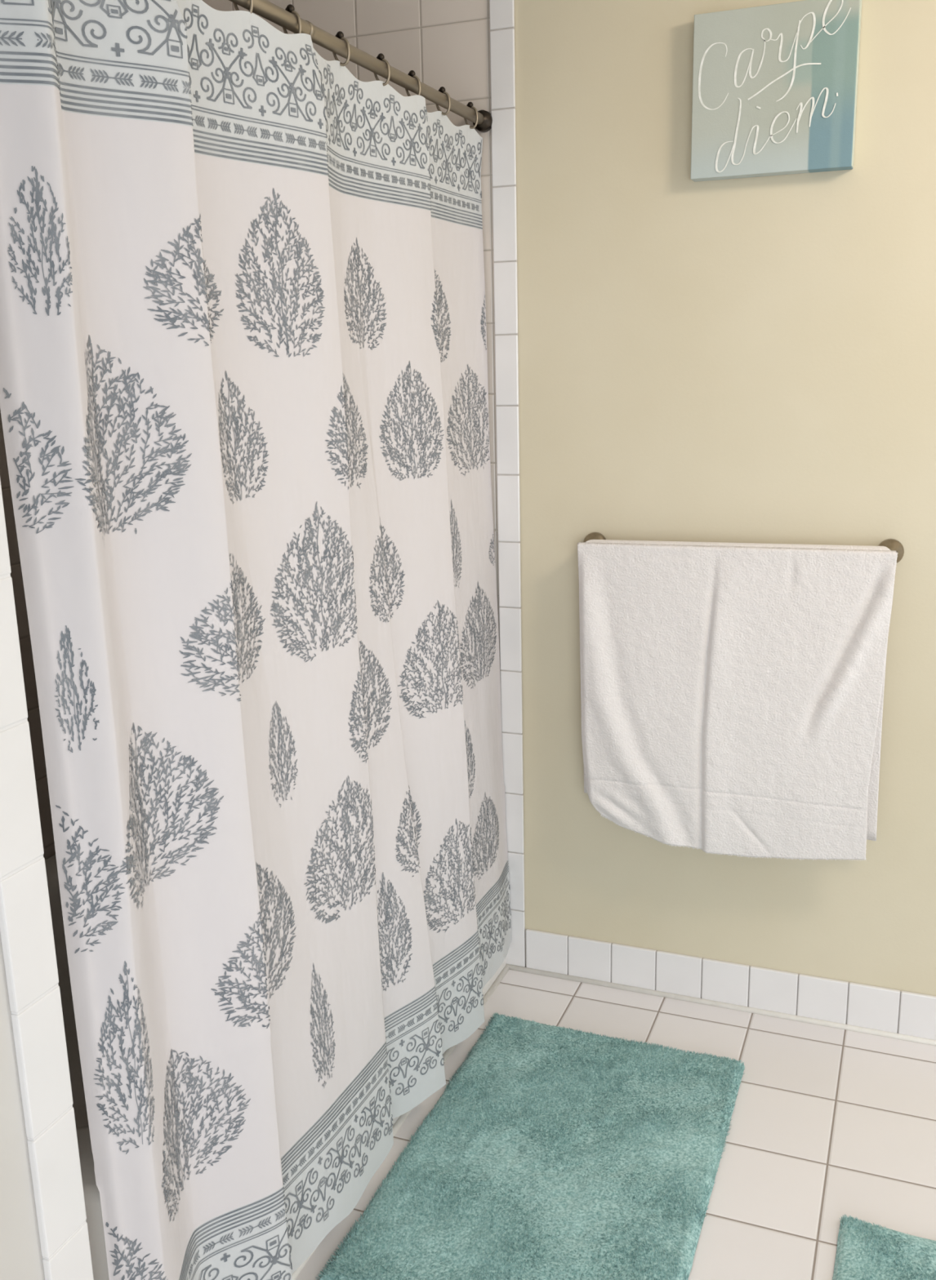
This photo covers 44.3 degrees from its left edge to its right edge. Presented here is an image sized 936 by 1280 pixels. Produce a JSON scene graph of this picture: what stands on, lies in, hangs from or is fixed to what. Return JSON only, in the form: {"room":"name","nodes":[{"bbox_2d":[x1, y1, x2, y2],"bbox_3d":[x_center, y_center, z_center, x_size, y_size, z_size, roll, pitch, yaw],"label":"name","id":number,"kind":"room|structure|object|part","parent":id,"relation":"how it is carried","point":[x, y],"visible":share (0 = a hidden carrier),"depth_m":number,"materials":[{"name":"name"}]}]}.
{"room":"bathroom","nodes":[
{"label":"bathroom","id":0,"kind":"room"},
{"bbox_2d":[0,934,44,1279],"bbox_3d":[-1.282,0.196,0.461,0.938,2.460,2.003,4,14,21],"label":"wall","id":1,"kind":"structure","parent":0,"point":[20,1254],"depth_m":1.25,"materials":[{"name":"white paint"}]},
{"bbox_2d":[0,479,93,1279],"bbox_3d":[-0.484,0.013,1.171,0.010,2.450,0.067,4,14,21],"label":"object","id":2,"kind":"structure","parent":1,"relation":"attached to","point":[26,929],"depth_m":1.25,"materials":[{"name":"white tile"}]},
{"bbox_2d":[229,0,492,132],"bbox_3d":[-0.257,-0.940,1.761,0.043,0.043,1.594,4,14,21],"label":"curtain rod","id":3,"kind":"object","parent":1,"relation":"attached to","point":[265,9],"visible":0.77,"depth_m":1.93,"materials":[{"name":"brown metal"}]},
{"bbox_2d":[232,0,253,13],"bbox_3d":[-0.317,-0.901,1.613,0.033,0.053,0.012,4,14,21],"label":"curtain ring","id":4,"kind":"object","parent":3,"relation":"hanging from","point":[235,5],"visible":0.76,"depth_m":1.61,"materials":[{"name":"brown metal"}]},
{"bbox_2d":[282,4,301,33],"bbox_3d":[-0.267,-0.931,1.736,0.033,0.053,0.012,4,14,21],"label":"curtain ring","id":5,"kind":"object","parent":3,"relation":"hanging from","point":[290,7],"visible":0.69,"depth_m":1.73,"materials":[{"name":"brown metal"}]},
{"bbox_2d":[332,31,350,66],"bbox_3d":[-0.208,-0.968,1.881,0.033,0.053,0.012,4,14,21],"label":"curtain ring","id":6,"kind":"object","parent":3,"relation":"hanging from","point":[340,34],"visible":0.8,"depth_m":1.88,"materials":[{"name":"brown metal"}]},
{"bbox_2d":[373,53,390,85],"bbox_3d":[-0.152,-1.002,2.019,0.033,0.053,0.012,4,14,21],"label":"curtain ring","id":7,"kind":"object","parent":3,"relation":"hanging from","point":[380,56],"visible":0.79,"depth_m":2.01,"materials":[{"name":"brown metal"}]},
{"bbox_2d":[0,0,511,1279],"bbox_3d":[-0.180,0.007,1.998,0.128,1.912,1.517,4,14,21],"label":"shower curtain","id":8,"kind":"object","parent":7,"relation":"hanging from","point":[243,385],"visible":1,"depth_m":1.66,"materials":[{"name":"fabric"}]},
{"bbox_2d":[404,70,420,96],"bbox_3d":[-0.103,-1.032,2.139,0.033,0.053,0.012,4,14,21],"label":"curtain ring","id":9,"kind":"object","parent":3,"relation":"hanging from","point":[411,73],"visible":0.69,"depth_m":2.13,"materials":[{"name":"brown metal"}]},
{"bbox_2d":[435,86,450,115],"bbox_3d":[-0.050,-1.065,2.270,0.033,0.053,0.012,4,14,21],"label":"curtain ring","id":10,"kind":"object","parent":3,"relation":"hanging from","point":[442,89],"visible":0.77,"depth_m":2.26,"materials":[{"name":"brown metal"}]},
{"bbox_2d":[463,101,477,128],"bbox_3d":[0.005,-1.099,2.406,0.033,0.053,0.012,4,14,21],"label":"curtain ring","id":11,"kind":"object","parent":3,"relation":"hanging from","point":[469,104],"visible":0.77,"depth_m":2.40,"materials":[{"name":"brown metal"}]},
{"bbox_2d":[0,409,55,859],"bbox_3d":[-1.016,-0.237,2.239,0.090,2.460,1.604,4,14,21],"label":"wall","id":12,"kind":"structure","parent":0,"point":[33,718],"depth_m":2.41,"materials":[{"name":"tile"}]},
{"bbox_2d":[202,0,935,995],"bbox_3d":[1.091,-0.302,2.309,3.950,2.460,0.096,4,14,21],"label":"wall","id":13,"kind":"structure","parent":0,"point":[748,359],"depth_m":2.45,"materials":[{"name":"beige paint"}]},
{"bbox_2d":[291,965,508,1279],"bbox_3d":[-0.174,1.003,2.252,0.014,0.014,1.505,4,14,21],"label":"trim","id":14,"kind":"structure","parent":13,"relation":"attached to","point":[401,1119],"depth_m":2.56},
{"bbox_2d":[488,0,524,967],"bbox_3d":[0.093,-0.361,2.642,0.054,2.447,0.008,4,14,21],"label":"trim","id":15,"kind":"structure","parent":13,"relation":"attached to","point":[501,12],"depth_m":2.62,"materials":[{"name":"white tile"}]},
{"bbox_2d":[505,964,935,1045],"bbox_3d":[1.515,0.933,2.380,3.050,0.014,0.014,4,14,21],"label":"trim","id":16,"kind":"structure","parent":13,"relation":"attached to","point":[791,1017],"depth_m":2.72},
{"bbox_2d":[524,928,935,1039],"bbox_3d":[1.536,0.879,2.366,2.984,0.108,0.010,4,14,21],"label":"baseboard","id":17,"kind":"structure","parent":13,"relation":"attached to","point":[868,1006],"depth_m":2.71,"materials":[{"name":"white tile"}]},
{"bbox_2d":[582,532,903,563],"bbox_3d":[0.567,-0.192,2.456,0.681,0.059,0.076,4,14,21],"label":"towel bar","id":18,"kind":"object","parent":13,"relation":"attached to","point":[891,544],"visible":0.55,"depth_m":2.36,"materials":[{"name":"brown metal"}]},
{"bbox_3d":[0.275,-0.210,2.570,0.053,0.053,0.076,4,14,21],"label":"mounting post","id":19,"kind":"part","parent":18,"relation":"part of","materials":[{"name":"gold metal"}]},
{"bbox_2d":[577,539,897,861],"bbox_3d":[0.559,0.132,2.494,0.662,0.696,0.082,4,14,21],"label":"bath towel","id":20,"kind":"object","parent":18,"relation":"hanging from","point":[731,694],"visible":1,"depth_m":2.46,"materials":[{"name":"white fabric"}]},
{"bbox_3d":[0.859,-0.174,2.342,0.053,0.053,0.076,4,14,21],"label":"mounting post","id":21,"kind":"part","parent":18,"relation":"part of","materials":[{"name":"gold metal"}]},
{"bbox_2d":[690,0,861,181],"bbox_3d":[0.596,-1.070,2.243,0.310,0.302,0.044,4,14,21],"label":"sign","id":22,"kind":"object","parent":13,"relation":"attached to","point":[775,86],"visible":1,"depth_m":2.22,"materials":[{"name":"paint"}]},
{"bbox_2d":[294,969,935,1279],"bbox_3d":[0.458,1.339,0.979,3.950,0.080,3.700,4,14,21],"label":"floor","id":23,"kind":"structure","parent":0,"point":[827,1124],"depth_m":2.31,"materials":[{"name":"tile"}]},
{"bbox_2d":[44,853,506,1279],"bbox_3d":[-0.559,0.745,2.345,0.808,0.481,1.509,4,14,21],"label":"bathtub","id":24,"kind":"object","parent":23,"relation":"on","point":[94,1220],"visible":0.13,"depth_m":2.34,"materials":[{"name":"ceramic"}]},
{"bbox_2d":[314,1012,744,1279],"bbox_3d":[0.173,0.994,2.209,0.596,0.027,0.882,4,14,21],"label":"bath rug","id":25,"kind":"object","parent":23,"relation":"on","point":[551,1153],"visible":1,"depth_m":2.18,"materials":[{"name":"teal fabric"}]},
{"bbox_2d":[831,1214,935,1279],"bbox_3d":[0.810,1.101,1.702,0.554,0.027,0.555,4,15,22],"label":"bath rug","id":26,"kind":"object","parent":23,"relation":"on","point":[864,1251],"visible":1,"depth_m":1.95,"materials":[{"name":"teal fabric"}]}
]}

